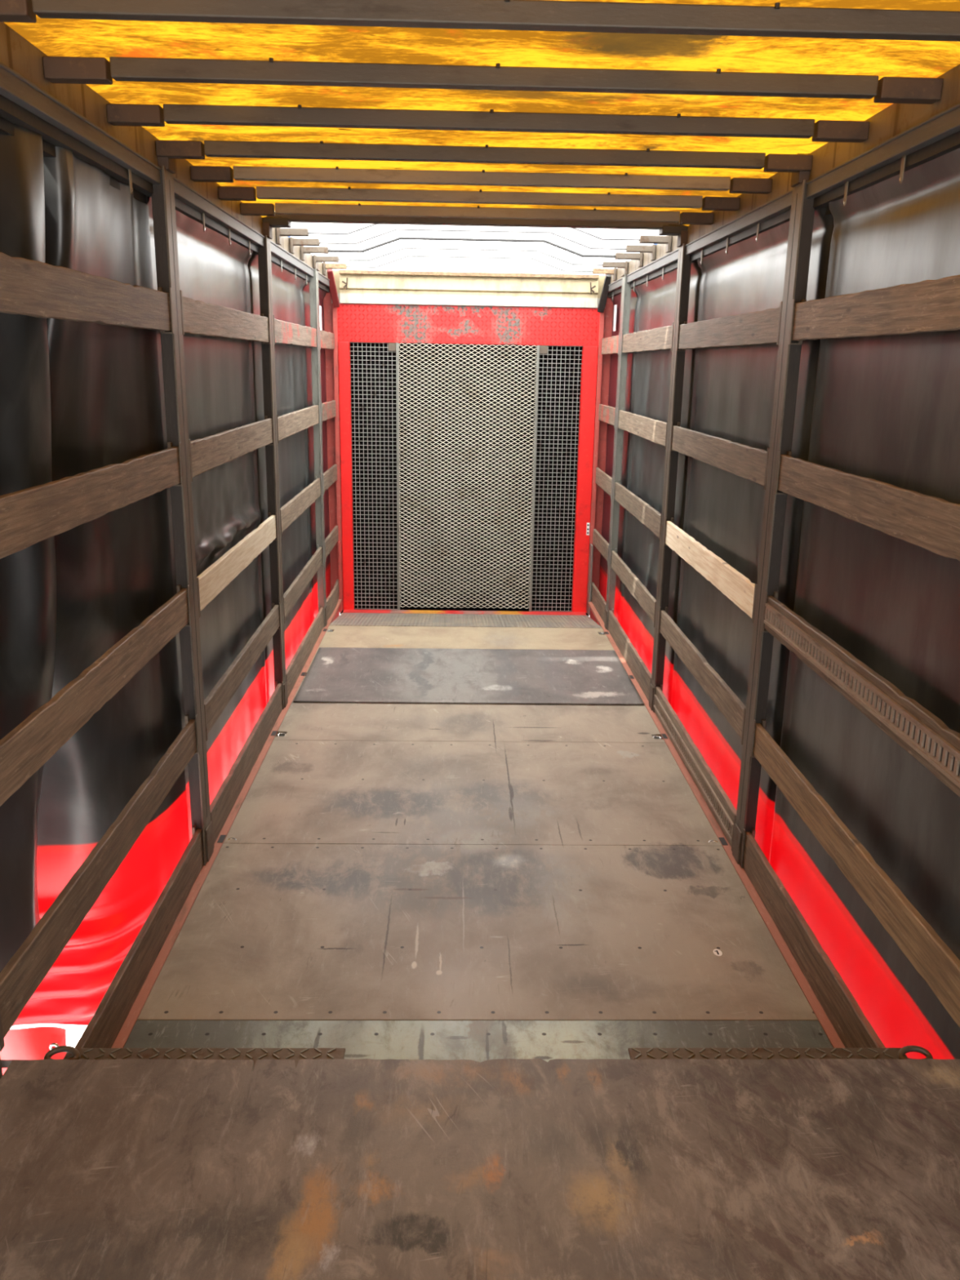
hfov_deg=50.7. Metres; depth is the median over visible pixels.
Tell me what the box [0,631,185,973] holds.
curtain
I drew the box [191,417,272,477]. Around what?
wooden board
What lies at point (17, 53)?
roof tarpaulin edge
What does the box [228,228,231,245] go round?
strap
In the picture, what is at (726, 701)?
wooden board
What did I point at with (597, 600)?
wooden board
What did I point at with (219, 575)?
wooden board
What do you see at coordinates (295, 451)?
curtain
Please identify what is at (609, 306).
trim
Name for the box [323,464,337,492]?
wooden board
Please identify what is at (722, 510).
curtain
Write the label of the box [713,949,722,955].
floor sticker
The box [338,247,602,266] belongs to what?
bow
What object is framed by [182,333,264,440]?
curtain
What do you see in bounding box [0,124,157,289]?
curtain
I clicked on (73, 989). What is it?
curtain
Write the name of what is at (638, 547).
curtain
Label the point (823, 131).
socket
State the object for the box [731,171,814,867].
post
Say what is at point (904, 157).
strap
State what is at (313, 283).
post
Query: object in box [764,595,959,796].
wooden board
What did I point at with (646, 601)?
wooden board
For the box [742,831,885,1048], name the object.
wooden board
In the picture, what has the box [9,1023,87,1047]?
ground
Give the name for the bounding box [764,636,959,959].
curtain
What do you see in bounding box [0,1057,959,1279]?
deck
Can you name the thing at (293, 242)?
socket
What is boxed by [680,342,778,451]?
curtain
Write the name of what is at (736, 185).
socket
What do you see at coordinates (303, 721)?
sheet
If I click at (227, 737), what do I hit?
curtain
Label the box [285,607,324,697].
wooden board
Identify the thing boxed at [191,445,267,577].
curtain
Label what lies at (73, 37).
tarpaulin
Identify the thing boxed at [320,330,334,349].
wooden board
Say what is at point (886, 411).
curtain
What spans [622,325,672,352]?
wooden board
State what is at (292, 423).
wooden board
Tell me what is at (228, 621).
curtain
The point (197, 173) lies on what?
socket
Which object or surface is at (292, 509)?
wooden board
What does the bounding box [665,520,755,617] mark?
wooden board
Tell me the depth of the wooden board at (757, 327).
4.86 m
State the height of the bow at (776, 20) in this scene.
0.063 m
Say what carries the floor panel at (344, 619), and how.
on the floor
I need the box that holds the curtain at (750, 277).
[687,221,789,323]
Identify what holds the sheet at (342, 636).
on the floor
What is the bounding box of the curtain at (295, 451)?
[277,426,314,508]
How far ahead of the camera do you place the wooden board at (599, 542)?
9.22 m
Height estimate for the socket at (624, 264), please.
0.100 m
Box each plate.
[43,1045,345,1068]
[123,1020,833,1062]
[627,1045,933,1060]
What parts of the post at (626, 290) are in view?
foot plate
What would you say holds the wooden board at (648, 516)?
attached to the post at (683, 273)
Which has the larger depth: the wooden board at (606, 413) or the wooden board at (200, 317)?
the wooden board at (606, 413)
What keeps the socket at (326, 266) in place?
attached to the roof tarpaulin edge
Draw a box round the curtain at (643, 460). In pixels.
[621,430,666,514]
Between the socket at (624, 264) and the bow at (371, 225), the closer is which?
the bow at (371, 225)
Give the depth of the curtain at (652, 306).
7.29 m
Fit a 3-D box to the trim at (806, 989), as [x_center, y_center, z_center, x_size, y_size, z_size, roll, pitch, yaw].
[1.146,0.604,6.256,0.043,0.022,7.300,1,15,-1]
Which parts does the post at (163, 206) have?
foot plate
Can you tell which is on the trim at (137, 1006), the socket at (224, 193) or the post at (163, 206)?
the post at (163, 206)
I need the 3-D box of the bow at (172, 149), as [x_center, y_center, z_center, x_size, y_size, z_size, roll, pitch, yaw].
[0.025,-1.839,3.844,2.478,0.063,0.060,1,15,-1]
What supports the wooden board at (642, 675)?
on the trim at (806, 989)
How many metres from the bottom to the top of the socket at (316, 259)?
0.100 m
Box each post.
[0,1011,4,1079]
[151,156,213,865]
[257,222,288,709]
[309,268,327,626]
[604,274,631,630]
[648,231,691,712]
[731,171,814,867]
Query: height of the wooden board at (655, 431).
0.148 m
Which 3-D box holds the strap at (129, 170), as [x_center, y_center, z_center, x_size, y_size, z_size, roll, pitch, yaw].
[-1.225,-1.620,3.553,0.006,0.105,0.024,1,15,-1]
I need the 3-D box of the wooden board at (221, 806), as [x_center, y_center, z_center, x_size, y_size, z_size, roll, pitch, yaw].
[-1.279,0.628,5.640,0.025,0.176,1.995,1,15,-1]
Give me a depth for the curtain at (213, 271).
5.02 m
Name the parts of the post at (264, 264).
foot plate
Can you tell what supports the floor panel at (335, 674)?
on the sheet at (342, 636)
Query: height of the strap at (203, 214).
0.105 m
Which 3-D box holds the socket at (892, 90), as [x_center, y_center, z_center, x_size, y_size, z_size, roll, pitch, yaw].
[1.202,-1.543,2.844,0.170,0.055,0.057,1,15,-1]
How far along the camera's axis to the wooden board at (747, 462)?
5.04 m
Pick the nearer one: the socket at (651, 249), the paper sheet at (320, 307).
the socket at (651, 249)
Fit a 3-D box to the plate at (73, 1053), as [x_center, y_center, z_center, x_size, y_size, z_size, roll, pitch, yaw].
[-0.736,1.073,2.609,0.766,0.034,0.095,1,15,-1]
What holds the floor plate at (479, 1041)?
on the floor
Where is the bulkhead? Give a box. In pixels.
[327,269,611,616]
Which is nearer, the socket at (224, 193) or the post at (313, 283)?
the socket at (224, 193)
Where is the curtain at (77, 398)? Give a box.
[0,312,167,495]
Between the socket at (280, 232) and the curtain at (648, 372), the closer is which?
the socket at (280, 232)
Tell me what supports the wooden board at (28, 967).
attached to the post at (163, 206)
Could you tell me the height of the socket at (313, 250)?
0.100 m
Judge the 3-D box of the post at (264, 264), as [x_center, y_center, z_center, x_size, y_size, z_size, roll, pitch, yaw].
[-1.297,-0.999,6.302,0.100,2.970,0.176,1,15,-1]
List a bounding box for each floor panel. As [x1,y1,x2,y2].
[137,843,817,1020]
[223,740,721,845]
[293,647,644,705]
[329,613,602,628]
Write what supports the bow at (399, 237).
attached to the socket at (313, 250)
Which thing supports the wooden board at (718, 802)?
on the trim at (806, 989)
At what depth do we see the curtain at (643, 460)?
7.62 m
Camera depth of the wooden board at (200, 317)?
4.81 m
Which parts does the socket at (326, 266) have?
mounting plate, socket arm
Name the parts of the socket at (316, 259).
mounting plate, socket arm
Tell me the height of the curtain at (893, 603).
0.457 m
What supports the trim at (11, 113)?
attached to the post at (163, 206)
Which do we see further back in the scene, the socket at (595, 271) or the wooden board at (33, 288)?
the socket at (595, 271)
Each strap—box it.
[128,168,133,194]
[202,213,205,231]
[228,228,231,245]
[248,240,250,256]
[700,248,702,264]
[725,237,728,254]
[755,222,759,241]
[843,181,848,206]
[899,154,906,183]
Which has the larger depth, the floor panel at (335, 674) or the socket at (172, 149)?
the floor panel at (335, 674)
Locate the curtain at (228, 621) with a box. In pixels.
[199,544,271,699]
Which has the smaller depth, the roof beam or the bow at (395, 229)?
the roof beam
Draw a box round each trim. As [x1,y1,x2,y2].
[0,94,329,292]
[111,599,342,1048]
[323,288,339,622]
[587,601,845,1048]
[589,274,613,623]
[607,130,959,297]
[610,64,959,283]
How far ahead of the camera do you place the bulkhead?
9.81 m
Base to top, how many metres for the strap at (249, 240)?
0.105 m
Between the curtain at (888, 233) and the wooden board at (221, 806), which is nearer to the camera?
the curtain at (888, 233)
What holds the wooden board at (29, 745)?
attached to the post at (2, 1038)
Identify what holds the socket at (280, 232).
attached to the roof tarpaulin edge
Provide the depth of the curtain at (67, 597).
3.62 m
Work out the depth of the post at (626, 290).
8.37 m
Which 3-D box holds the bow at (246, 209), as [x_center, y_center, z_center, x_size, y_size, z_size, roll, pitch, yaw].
[-0.009,-2.241,5.320,2.478,0.063,0.060,1,15,-1]
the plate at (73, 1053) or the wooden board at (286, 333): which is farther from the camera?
the wooden board at (286, 333)
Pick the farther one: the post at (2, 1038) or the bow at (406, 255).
the bow at (406, 255)
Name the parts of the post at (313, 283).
foot plate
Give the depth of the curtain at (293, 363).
7.46 m
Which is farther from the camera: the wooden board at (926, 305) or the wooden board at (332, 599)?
the wooden board at (332, 599)
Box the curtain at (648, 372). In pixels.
[624,349,671,422]
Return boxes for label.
[586,522,589,535]
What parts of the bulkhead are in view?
corner plate, header plate, rail, headboard, corner plate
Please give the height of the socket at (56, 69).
0.055 m
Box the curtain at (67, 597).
[0,487,176,739]
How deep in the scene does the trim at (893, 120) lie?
3.56 m
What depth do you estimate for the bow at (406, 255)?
8.53 m
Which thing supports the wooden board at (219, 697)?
attached to the post at (264, 264)
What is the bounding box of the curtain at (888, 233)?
[805,147,959,301]
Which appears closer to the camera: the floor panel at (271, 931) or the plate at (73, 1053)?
the plate at (73, 1053)
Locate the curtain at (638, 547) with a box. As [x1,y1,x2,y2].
[617,504,659,599]
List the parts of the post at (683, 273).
foot plate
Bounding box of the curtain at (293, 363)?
[274,342,312,416]
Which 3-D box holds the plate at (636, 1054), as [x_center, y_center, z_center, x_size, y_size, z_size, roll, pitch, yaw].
[0.791,1.089,2.648,0.794,0.034,0.095,1,15,-1]
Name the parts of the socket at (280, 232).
mounting plate, socket arm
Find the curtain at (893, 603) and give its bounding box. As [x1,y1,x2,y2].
[777,494,959,733]
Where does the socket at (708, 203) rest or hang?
attached to the bow at (224, 193)
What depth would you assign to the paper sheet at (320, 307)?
8.75 m
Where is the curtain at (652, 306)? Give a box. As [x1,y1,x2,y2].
[628,268,677,333]
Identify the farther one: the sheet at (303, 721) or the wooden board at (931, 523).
the sheet at (303, 721)
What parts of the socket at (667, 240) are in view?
socket arm, mounting plate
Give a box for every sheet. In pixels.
[273,681,665,742]
[302,625,613,681]
[319,305,321,330]
[613,304,617,331]
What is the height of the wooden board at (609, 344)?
0.146 m
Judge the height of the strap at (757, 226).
0.105 m
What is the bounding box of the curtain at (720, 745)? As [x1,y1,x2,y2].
[662,640,742,809]
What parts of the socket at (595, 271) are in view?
socket arm, mounting plate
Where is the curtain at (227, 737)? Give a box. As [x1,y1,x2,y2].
[206,637,275,804]
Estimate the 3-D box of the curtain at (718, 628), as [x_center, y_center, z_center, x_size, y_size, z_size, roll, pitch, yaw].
[1.261,-0.127,5.586,0.057,0.429,1.829,1,15,-1]
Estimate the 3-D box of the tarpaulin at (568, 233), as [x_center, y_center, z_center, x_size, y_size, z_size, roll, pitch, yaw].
[-0.059,-2.978,7.574,2.606,0.180,3.340,1,15,-1]
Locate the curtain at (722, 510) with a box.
[673,452,765,583]
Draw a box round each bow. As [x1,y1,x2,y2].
[0,0,959,41]
[42,56,942,104]
[106,103,869,142]
[155,139,813,172]
[190,165,772,194]
[217,186,740,211]
[240,202,714,225]
[308,224,639,240]
[319,228,626,249]
[328,236,615,257]
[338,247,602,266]
[346,255,592,272]
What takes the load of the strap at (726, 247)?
hanging from the rail at (945, 123)
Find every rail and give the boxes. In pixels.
[0,61,329,288]
[608,102,959,293]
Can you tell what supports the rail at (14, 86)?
attached to the post at (163, 206)
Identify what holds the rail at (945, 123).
attached to the post at (802, 213)
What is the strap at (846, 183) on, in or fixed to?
hanging from the rail at (945, 123)
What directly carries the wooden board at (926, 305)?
attached to the post
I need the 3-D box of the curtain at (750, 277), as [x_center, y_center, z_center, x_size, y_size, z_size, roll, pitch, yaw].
[1.290,-1.816,5.127,0.057,0.347,1.830,1,15,-1]
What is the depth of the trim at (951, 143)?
3.61 m
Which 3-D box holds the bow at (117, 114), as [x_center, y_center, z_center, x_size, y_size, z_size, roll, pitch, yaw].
[0.037,-1.694,3.314,2.478,0.063,0.060,1,15,-1]
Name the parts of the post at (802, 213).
foot plate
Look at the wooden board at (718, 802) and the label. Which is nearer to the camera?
the wooden board at (718, 802)
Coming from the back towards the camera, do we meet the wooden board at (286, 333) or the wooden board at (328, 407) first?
the wooden board at (328, 407)
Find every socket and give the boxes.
[0,0,36,22]
[42,56,112,84]
[106,103,164,126]
[155,139,204,159]
[190,165,233,182]
[217,186,256,200]
[240,202,275,216]
[275,227,309,244]
[288,236,319,253]
[300,245,328,261]
[312,254,338,268]
[322,262,346,275]
[592,267,617,280]
[602,261,628,275]
[614,252,643,267]
[625,244,656,261]
[639,235,671,253]
[679,212,714,225]
[702,196,740,211]
[728,177,772,194]
[763,153,813,172]
[811,120,869,142]
[873,76,942,104]
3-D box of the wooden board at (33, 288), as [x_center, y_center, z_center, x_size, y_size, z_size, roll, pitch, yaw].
[-1.194,-1.014,2.983,0.025,0.145,1.995,1,15,-1]
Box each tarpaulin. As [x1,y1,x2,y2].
[3,0,959,226]
[287,222,658,268]
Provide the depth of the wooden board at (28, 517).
3.00 m
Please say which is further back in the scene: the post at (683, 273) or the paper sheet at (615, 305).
the paper sheet at (615, 305)
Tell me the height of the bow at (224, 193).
0.063 m
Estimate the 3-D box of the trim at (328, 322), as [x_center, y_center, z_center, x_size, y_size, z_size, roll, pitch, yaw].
[-1.441,-1.650,9.579,0.166,3.500,0.030,1,15,-1]
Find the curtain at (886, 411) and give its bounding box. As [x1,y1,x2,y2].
[791,329,959,503]
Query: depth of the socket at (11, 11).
2.26 m
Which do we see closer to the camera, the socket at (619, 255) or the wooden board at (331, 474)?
the socket at (619, 255)
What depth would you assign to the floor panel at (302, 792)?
5.34 m
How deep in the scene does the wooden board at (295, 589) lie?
7.42 m
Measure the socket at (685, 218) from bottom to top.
0.055 m
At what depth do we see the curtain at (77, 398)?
3.40 m
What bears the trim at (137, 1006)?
on the floor
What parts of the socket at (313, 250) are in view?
mounting plate, socket arm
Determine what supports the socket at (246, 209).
attached to the bow at (246, 209)
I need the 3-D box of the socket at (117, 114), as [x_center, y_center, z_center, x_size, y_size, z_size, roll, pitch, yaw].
[-1.117,-1.702,3.287,0.170,0.055,0.057,1,15,-1]
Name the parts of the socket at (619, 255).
socket arm, mounting plate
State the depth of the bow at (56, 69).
2.79 m
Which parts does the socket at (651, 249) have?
socket arm, mounting plate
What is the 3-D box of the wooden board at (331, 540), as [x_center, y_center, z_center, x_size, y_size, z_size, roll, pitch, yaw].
[-1.353,-0.883,9.157,0.027,0.146,1.041,1,15,-1]
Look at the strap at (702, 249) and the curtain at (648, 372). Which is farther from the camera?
the curtain at (648, 372)
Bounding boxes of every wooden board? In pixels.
[0,252,171,331]
[0,446,181,559]
[0,588,189,806]
[0,719,196,1037]
[75,829,204,1048]
[182,296,269,342]
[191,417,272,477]
[196,515,276,610]
[204,604,279,733]
[209,683,282,844]
[274,318,316,347]
[277,404,319,440]
[280,477,320,532]
[283,546,322,617]
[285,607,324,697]
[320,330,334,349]
[321,400,336,421]
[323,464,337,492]
[324,525,338,558]
[325,578,338,620]
[591,582,605,622]
[592,528,608,560]
[595,467,611,496]
[598,404,614,425]
[601,335,618,354]
[607,610,651,701]
[610,551,656,622]
[614,482,660,537]
[617,409,666,446]
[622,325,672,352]
[653,686,736,846]
[659,609,746,737]
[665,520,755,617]
[671,425,766,485]
[677,306,779,349]
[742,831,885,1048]
[752,723,959,1027]
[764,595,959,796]
[777,454,959,560]
[791,275,959,340]
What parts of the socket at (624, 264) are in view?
socket arm, mounting plate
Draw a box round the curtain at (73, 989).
[0,764,192,1060]
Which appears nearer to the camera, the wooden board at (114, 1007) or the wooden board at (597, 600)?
the wooden board at (114, 1007)
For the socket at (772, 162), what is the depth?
3.85 m
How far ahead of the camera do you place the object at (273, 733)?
6.19 m
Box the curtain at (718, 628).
[667,549,753,706]
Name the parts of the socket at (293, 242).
mounting plate, socket arm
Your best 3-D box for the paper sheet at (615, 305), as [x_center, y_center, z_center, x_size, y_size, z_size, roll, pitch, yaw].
[1.192,-2.843,8.946,0.003,0.220,0.120,1,15,-1]
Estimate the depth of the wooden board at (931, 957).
3.21 m
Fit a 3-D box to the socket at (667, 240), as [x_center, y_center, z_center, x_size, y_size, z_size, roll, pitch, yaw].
[1.106,-2.502,6.393,0.199,0.100,0.070,1,15,-1]
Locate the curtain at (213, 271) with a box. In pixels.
[175,209,260,315]
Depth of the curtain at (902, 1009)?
3.57 m
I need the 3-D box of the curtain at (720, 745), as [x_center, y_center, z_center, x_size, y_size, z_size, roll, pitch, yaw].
[1.252,0.411,5.733,0.057,0.363,1.830,1,15,-1]
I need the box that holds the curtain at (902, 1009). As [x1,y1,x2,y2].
[755,766,959,1059]

